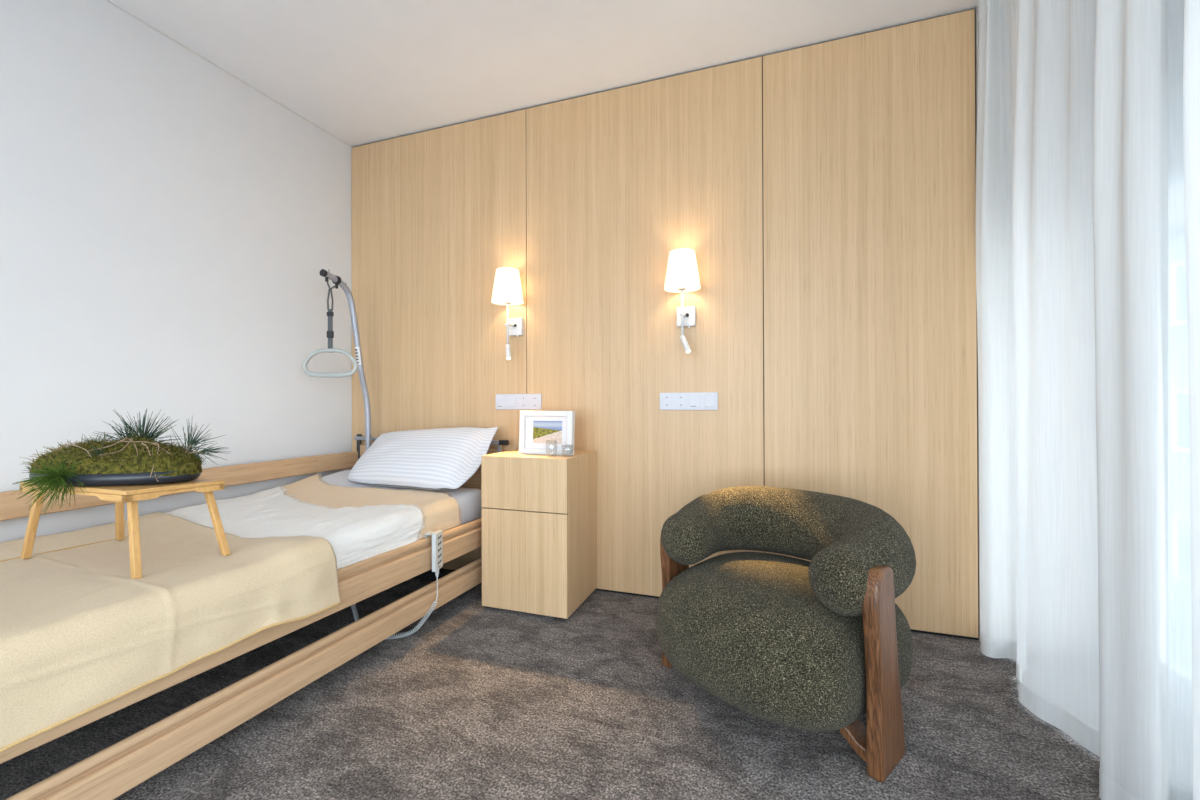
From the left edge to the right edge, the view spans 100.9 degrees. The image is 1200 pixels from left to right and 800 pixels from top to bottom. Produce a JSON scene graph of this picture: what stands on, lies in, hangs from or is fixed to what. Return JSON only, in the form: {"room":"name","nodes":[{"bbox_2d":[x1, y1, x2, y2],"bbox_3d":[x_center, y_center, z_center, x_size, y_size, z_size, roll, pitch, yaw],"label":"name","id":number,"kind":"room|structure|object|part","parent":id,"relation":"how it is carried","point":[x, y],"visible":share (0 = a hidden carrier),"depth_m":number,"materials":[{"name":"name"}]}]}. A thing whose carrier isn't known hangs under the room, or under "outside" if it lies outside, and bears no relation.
{"room":"care facility","nodes":[
{"label":"care facility","id":0,"kind":"room"},
{"bbox_2d":[20,478,224,494],"bbox_3d":[-1.464,0.255,1.526,0.502,0.021,0.259,0,0,19],"label":"tabletop","id":1,"kind":"object","parent":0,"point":[197,485],"depth_m":1.41,"materials":[{"name":"brown wood"}]},
{"bbox_2d":[0,0,351,542],"bbox_3d":[-2.483,-0.309,0.810,0.120,2.639,5.320,0,0,19],"label":"wall","id":2,"kind":"structure","parent":0,"point":[169,227],"depth_m":2.17,"materials":[{"name":"paint"}]},
{"bbox_2d":[106,0,351,146],"bbox_3d":[-2.431,-1.626,0.784,0.006,0.006,5.060,0,0,19],"label":"trim","id":3,"kind":"structure","parent":2,"relation":"attached to","point":[109,1],"depth_m":2.39,"materials":[{"name":"white paint"}]},
{"bbox_2d":[110,0,978,146],"bbox_3d":[-0.625,-1.712,0.159,4.070,0.150,5.320,0,0,19],"label":"ceiling","id":4,"kind":"structure","parent":0,"point":[363,72],"depth_m":2.25,"materials":[{"name":"paint"}]},
{"bbox_2d":[976,0,1199,799],"bbox_3d":[1.241,-0.326,0.991,0.192,2.629,2.193,0,0,19],"label":"curtain","id":5,"kind":"object","parent":4,"relation":"hanging from","point":[1088,144],"visible":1,"depth_m":1.38,"materials":[{"name":"white fabric"}]},
{"bbox_2d":[0,578,1100,799],"bbox_3d":[-0.615,1.077,0.151,4.070,0.150,5.320,0,0,19],"label":"floor","id":6,"kind":"structure","parent":0,"point":[480,702],"depth_m":1.51,"materials":[{"name":"grey carpet"}]},
{"bbox_2d":[0,434,508,799],"bbox_3d":[-1.402,0.610,1.920,1.166,0.800,2.221,0,0,19],"label":"bed","id":7,"kind":"object","parent":6,"relation":"on","point":[109,773],"visible":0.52,"depth_m":1.60,"materials":[{"name":"brown wood"}]},
{"bbox_3d":[-1.905,0.367,2.120,0.028,0.097,2.160,0,0,21],"label":"rail","id":8,"kind":"part","parent":7,"relation":"part of","materials":[{"name":"brown wood"}]},
{"bbox_3d":[-0.909,0.660,1.729,0.030,0.168,2.140,0,0,21],"label":"rail","id":9,"kind":"part","parent":7,"relation":"part of","materials":[{"name":"brown wood"}]},
{"bbox_3d":[-0.913,0.865,1.730,0.028,0.120,2.140,0,0,21],"label":"rail","id":10,"kind":"part","parent":7,"relation":"part of","materials":[{"name":"brown wood"}]},
{"bbox_2d":[302,269,370,450],"bbox_3d":[-1.462,-0.143,2.828,0.310,1.153,0.379,0,0,19],"label":"pole","id":11,"kind":"object","parent":7,"relation":"attached to","point":[324,273],"depth_m":2.77,"materials":[{"name":"grey metal"}]},
{"bbox_3d":[-1.491,-0.409,2.749,0.303,0.572,0.086,0,0,-7],"label":"grab handle","id":12,"kind":"part","parent":11,"relation":"part of","materials":[{"name":"white plastic"}]},
{"bbox_3d":[-1.488,-0.204,2.734,0.304,0.161,0.029,0,0,0],"label":"handle","id":13,"kind":"part","parent":11,"relation":"part of","materials":[{"name":"plastic"}]},
{"bbox_3d":[-1.425,-0.260,2.912,0.031,0.105,0.029,0,0,19],"label":"label plate","id":14,"kind":"part","parent":11,"relation":"part of","materials":[{"name":"white plastic"}]},
{"bbox_2d":[351,530,442,639],"bbox_3d":[-1.010,0.791,2.215,0.640,0.435,0.203,0,0,23],"label":"bed remote control","id":15,"kind":"object","parent":7,"relation":"hanging from","point":[437,536],"visible":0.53,"depth_m":2.13,"materials":[{"name":"grey plastic"}]},
{"bbox_3d":[-1.018,0.887,2.211,0.639,0.244,0.181,0,0,27],"label":"cord","id":16,"kind":"part","parent":15,"relation":"part of","materials":[{"name":"grey plastic"}]},
{"bbox_3d":[-0.708,0.655,2.156,0.020,0.164,0.072,0,0,7],"label":"casing","id":17,"kind":"part","parent":15,"relation":"part of","materials":[{"name":"grey plastic"}]},
{"bbox_2d":[319,469,483,538],"bbox_3d":[-1.421,0.534,1.885,1.046,0.245,2.060,0,0,19],"label":"mattress","id":18,"kind":"object","parent":7,"relation":"on","point":[469,499],"visible":0.05,"depth_m":2.58,"materials":[{"name":"white fabric"}]},
{"bbox_2d":[0,512,341,752],"bbox_3d":[-1.541,0.575,1.410,1.126,0.229,1.072,0,0,19],"label":"throw","id":19,"kind":"object","parent":18,"relation":"on","point":[79,635],"visible":0.93,"depth_m":1.26,"materials":[{"name":"beige fabric"}]},
{"bbox_2d":[19,478,230,578],"bbox_3d":[-1.441,0.362,1.518,0.549,0.235,0.260,0,0,19],"label":"table","id":20,"kind":"object","parent":19,"relation":"on","point":[131,494],"visible":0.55,"depth_m":1.45,"materials":[{"name":"brown wood"}]},
{"bbox_3d":[-1.713,0.368,1.498,0.057,0.215,0.023,0,0,-26],"label":"leg","id":21,"kind":"part","parent":20,"relation":"part of","materials":[{"name":"brown wood"}]},
{"bbox_3d":[-1.644,0.374,1.695,0.022,0.213,0.048,0,0,-40],"label":"leg","id":22,"kind":"part","parent":20,"relation":"part of","materials":[{"name":"brown wood"}]},
{"bbox_2d":[13,409,229,512],"bbox_3d":[-1.437,0.169,1.524,0.524,0.287,0.363,0,0,-28],"label":"arrangement","id":23,"kind":"object","parent":20,"relation":"on","point":[131,459],"visible":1,"depth_m":1.43,"materials":[{"name":"green plant"}]},
{"bbox_3d":[-1.466,0.229,1.510,0.446,0.041,0.285,0,0,19],"label":"dish","id":24,"kind":"part","parent":23,"relation":"part of","materials":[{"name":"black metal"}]},
{"bbox_3d":[-1.260,0.366,1.340,0.099,0.215,0.021,0,0,40],"label":"leg","id":25,"kind":"part","parent":20,"relation":"part of","materials":[{"name":"brown wood"}]},
{"bbox_3d":[-1.192,0.372,1.538,0.094,0.213,0.019,0,0,12],"label":"leg","id":26,"kind":"part","parent":20,"relation":"part of","materials":[{"name":"brown wood"}]},
{"bbox_2d":[165,486,425,568],"bbox_3d":[-1.332,0.525,2.063,1.045,0.156,0.810,0,0,19],"label":"sheet","id":27,"kind":"object","parent":18,"relation":"on","point":[355,535],"visible":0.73,"depth_m":1.98,"materials":[{"name":"white fabric"}]},
{"bbox_2d":[281,474,462,539],"bbox_3d":[-1.225,0.510,2.358,1.032,0.189,0.636,0,0,19],"label":"blanket","id":28,"kind":"object","parent":18,"relation":"on","point":[441,511],"visible":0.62,"depth_m":2.36,"materials":[{"name":"beige fabric"}]},
{"bbox_2d":[348,427,497,489],"bbox_3d":[-0.986,0.303,2.684,0.806,0.308,0.345,0,0,19],"label":"pillow","id":29,"kind":"object","parent":18,"relation":"on","point":[441,458],"visible":0.99,"depth_m":2.59,"materials":[{"name":"white fabric"}]},
{"bbox_3d":[-1.024,0.520,2.937,1.035,0.485,0.025,0,0,21],"label":"headboard","id":30,"kind":"part","parent":7,"relation":"part of","materials":[{"name":"brown wood"}]},
{"bbox_2d":[481,449,596,618],"bbox_3d":[-0.293,0.638,2.497,0.447,0.741,0.399,0,0,19],"label":"nightstand","id":31,"kind":"object","parent":6,"relation":"on","point":[539,512],"visible":0.94,"depth_m":2.32,"materials":[{"name":"brown wood"}]},
{"bbox_3d":[-0.357,0.391,2.319,0.447,0.248,0.020,0,0,19],"label":"drawer","id":32,"kind":"part","parent":31,"relation":"part of","materials":[{"name":"brown wood"}]},
{"bbox_3d":[-0.356,0.754,2.318,0.447,0.468,0.020,0,0,19],"label":"door","id":33,"kind":"part","parent":31,"relation":"part of","materials":[{"name":"brown wood"}]},
{"bbox_2d":[519,411,574,454],"bbox_3d":[-0.265,0.162,2.458,0.286,0.216,0.053,0,0,19],"label":"photo frame","id":34,"kind":"object","parent":31,"relation":"on","point":[540,432],"visible":1,"depth_m":2.45,"materials":[{"name":"white paint"}]},
{"bbox_2d":[533,421,561,443],"bbox_3d":[-0.261,0.160,2.457,0.158,0.112,0.008,0,0,19],"label":"picture","id":35,"kind":"object","parent":34,"relation":"attached to","point":[544,432],"depth_m":2.46},
{"bbox_2d":[656,486,915,781],"bbox_3d":[0.591,0.672,1.694,0.721,0.662,0.817,0,0,-39],"label":"armchair","id":36,"kind":"object","parent":6,"relation":"on","point":[824,643],"visible":1,"depth_m":1.42,"materials":[{"name":"green fabric"}]},
{"bbox_3d":[0.304,0.730,1.910,0.181,0.549,0.048,0,0,-41],"label":"leg","id":37,"kind":"part","parent":36,"relation":"part of","materials":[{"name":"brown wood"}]},
{"bbox_3d":[0.592,0.756,1.685,0.710,0.370,0.744,0,0,-40],"label":"seat","id":38,"kind":"part","parent":36,"relation":"part of","materials":[{"name":"green fabric"}]},
{"bbox_3d":[0.657,0.473,1.750,0.547,0.264,0.817,0,0,-41],"label":"backrest","id":39,"kind":"part","parent":36,"relation":"part of","materials":[{"name":"green fabric"}]},
{"bbox_3d":[0.778,0.727,1.357,0.181,0.549,0.048,0,0,-41],"label":"leg","id":40,"kind":"part","parent":36,"relation":"part of","materials":[{"name":"brown wood"}]},
{"bbox_3d":[0.299,-0.313,2.588,3.950,2.639,0.120,0,0,19],"label":"wall","id":41,"kind":"structure","parent":0,"visible":0},
{"bbox_2d":[351,109,526,569],"bbox_3d":[-0.996,-0.309,2.965,1.248,2.615,0.012,0,0,19],"label":"wall panel","id":42,"kind":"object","parent":41,"relation":"attached to","point":[436,213],"depth_m":2.94,"materials":[{"name":"brown wood"}]},
{"bbox_2d":[491,267,523,358],"bbox_3d":[-0.501,-0.461,2.692,0.174,0.488,0.176,0,0,19],"label":"wall lamp","id":43,"kind":"object","parent":41,"relation":"attached to","point":[507,290],"visible":1,"depth_m":2.65,"materials":[{"name":"white fabric"}]},
{"bbox_3d":[-0.501,-0.415,2.691,0.013,0.240,0.013,0,0,19],"label":"rod","id":44,"kind":"part","parent":43,"relation":"part of","materials":[{"name":"white plastic"}]},
{"bbox_3d":[-0.502,-0.618,2.692,0.174,0.175,0.174,0,0,19],"label":"lamp shade","id":45,"kind":"part","parent":43,"relation":"part of","materials":[{"name":"white fabric"}]},
{"bbox_2d":[496,394,541,409],"bbox_3d":[-0.457,0.010,2.762,0.286,0.087,0.012,0,0,19],"label":"panel","id":46,"kind":"object","parent":41,"relation":"attached to","point":[503,401],"visible":1,"depth_m":2.76,"materials":[{"name":"plastic"}]},
{"bbox_2d":[497,397,504,406],"bbox_3d":[-0.558,0.011,2.794,0.055,0.055,0.004,0,0,19],"label":"switch","id":47,"kind":"object","parent":46,"relation":"attached to","point":[500,400],"depth_m":2.79,"materials":[{"name":"plastic"}]},
{"bbox_2d":[508,397,515,406],"bbox_3d":[-0.492,0.012,2.770,0.055,0.058,0.004,0,0,19],"label":"switch","id":48,"kind":"object","parent":46,"relation":"attached to","point":[511,400],"depth_m":2.77,"materials":[{"name":"grey plastic"}]},
{"bbox_2d":[519,397,527,406],"bbox_3d":[-0.424,0.010,2.749,0.057,0.057,0.008,0,0,19],"label":"socket","id":49,"kind":"object","parent":46,"relation":"attached to","point":[523,401],"depth_m":2.75,"materials":[{"name":"plastic"}]},
{"bbox_2d":[530,397,539,406],"bbox_3d":[-0.357,0.010,2.725,0.057,0.057,0.008,0,0,19],"label":"socket","id":50,"kind":"object","parent":46,"relation":"attached to","point":[534,401],"depth_m":2.72,"materials":[{"name":"plastic"}]},
{"bbox_2d":[526,56,763,596],"bbox_3d":[0.184,-0.315,2.550,1.246,2.615,0.012,0,0,19],"label":"wall panel","id":51,"kind":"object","parent":41,"relation":"attached to","point":[619,180],"depth_m":2.52,"materials":[{"name":"brown wood"}]},
{"bbox_2d":[352,8,978,639],"bbox_3d":[-0.005,-0.312,2.627,3.350,2.639,0.008,0,0,19],"label":"trim","id":52,"kind":"structure","parent":41,"relation":"attached to","point":[912,630],"depth_m":2.35,"materials":[{"name":"brown wood"}]},
{"bbox_2d":[664,248,700,352],"bbox_3d":[0.395,-0.466,2.377,0.174,0.487,0.176,0,0,19],"label":"wall lamp","id":53,"kind":"object","parent":41,"relation":"attached to","point":[682,275],"visible":1,"depth_m":2.33,"materials":[{"name":"white fabric"}]},
{"bbox_3d":[0.395,-0.419,2.376,0.013,0.240,0.013,0,0,19],"label":"rod","id":54,"kind":"part","parent":53,"relation":"part of","materials":[{"name":"white plastic"}]},
{"bbox_3d":[0.394,-0.622,2.376,0.174,0.175,0.174,0,0,19],"label":"lamp shade","id":55,"kind":"part","parent":53,"relation":"part of","materials":[{"name":"white fabric"}]},
{"bbox_2d":[660,392,717,409],"bbox_3d":[0.436,0.006,2.448,0.286,0.087,0.012,0,0,19],"label":"panel","id":56,"kind":"object","parent":41,"relation":"attached to","point":[688,400],"visible":1,"depth_m":2.44,"materials":[{"name":"plastic"}]},
{"bbox_2d":[661,396,671,406],"bbox_3d":[0.335,0.007,2.482,0.057,0.057,0.008,0,0,19],"label":"socket","id":57,"kind":"object","parent":56,"relation":"attached to","point":[666,401],"depth_m":2.48,"materials":[{"name":"plastic"}]},
{"bbox_2d":[675,396,686,406],"bbox_3d":[0.402,0.006,2.458,0.057,0.057,0.008,0,0,19],"label":"socket","id":58,"kind":"object","parent":56,"relation":"attached to","point":[680,401],"depth_m":2.46,"materials":[{"name":"plastic"}]},
{"bbox_2d":[690,396,700,406],"bbox_3d":[0.468,0.006,2.433,0.055,0.055,0.004,0,0,19],"label":"switch","id":59,"kind":"object","parent":56,"relation":"attached to","point":[695,401],"depth_m":2.43,"materials":[{"name":"plastic"}]},
{"bbox_2d":[704,396,715,406],"bbox_3d":[0.534,0.007,2.409,0.055,0.058,0.004,0,0,19],"label":"switch","id":60,"kind":"object","parent":56,"relation":"attached to","point":[709,401],"depth_m":2.41,"materials":[{"name":"grey plastic"}]},
{"bbox_2d":[763,9,977,637],"bbox_3d":[1.171,-0.319,2.203,0.839,2.615,0.012,0,0,19],"label":"wall panel","id":61,"kind":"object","parent":41,"relation":"attached to","point":[869,146],"depth_m":2.17,"materials":[{"name":"brown wood"}]},
{"bbox_2d":[975,6,980,640],"bbox_3d":[1.762,-0.319,1.999,0.400,2.639,0.020,0,0,19],"label":"trim","id":62,"kind":"structure","parent":41,"relation":"attached to","point":[977,7],"depth_m":2.06,"materials":[{"name":"beige wood"}]}
]}

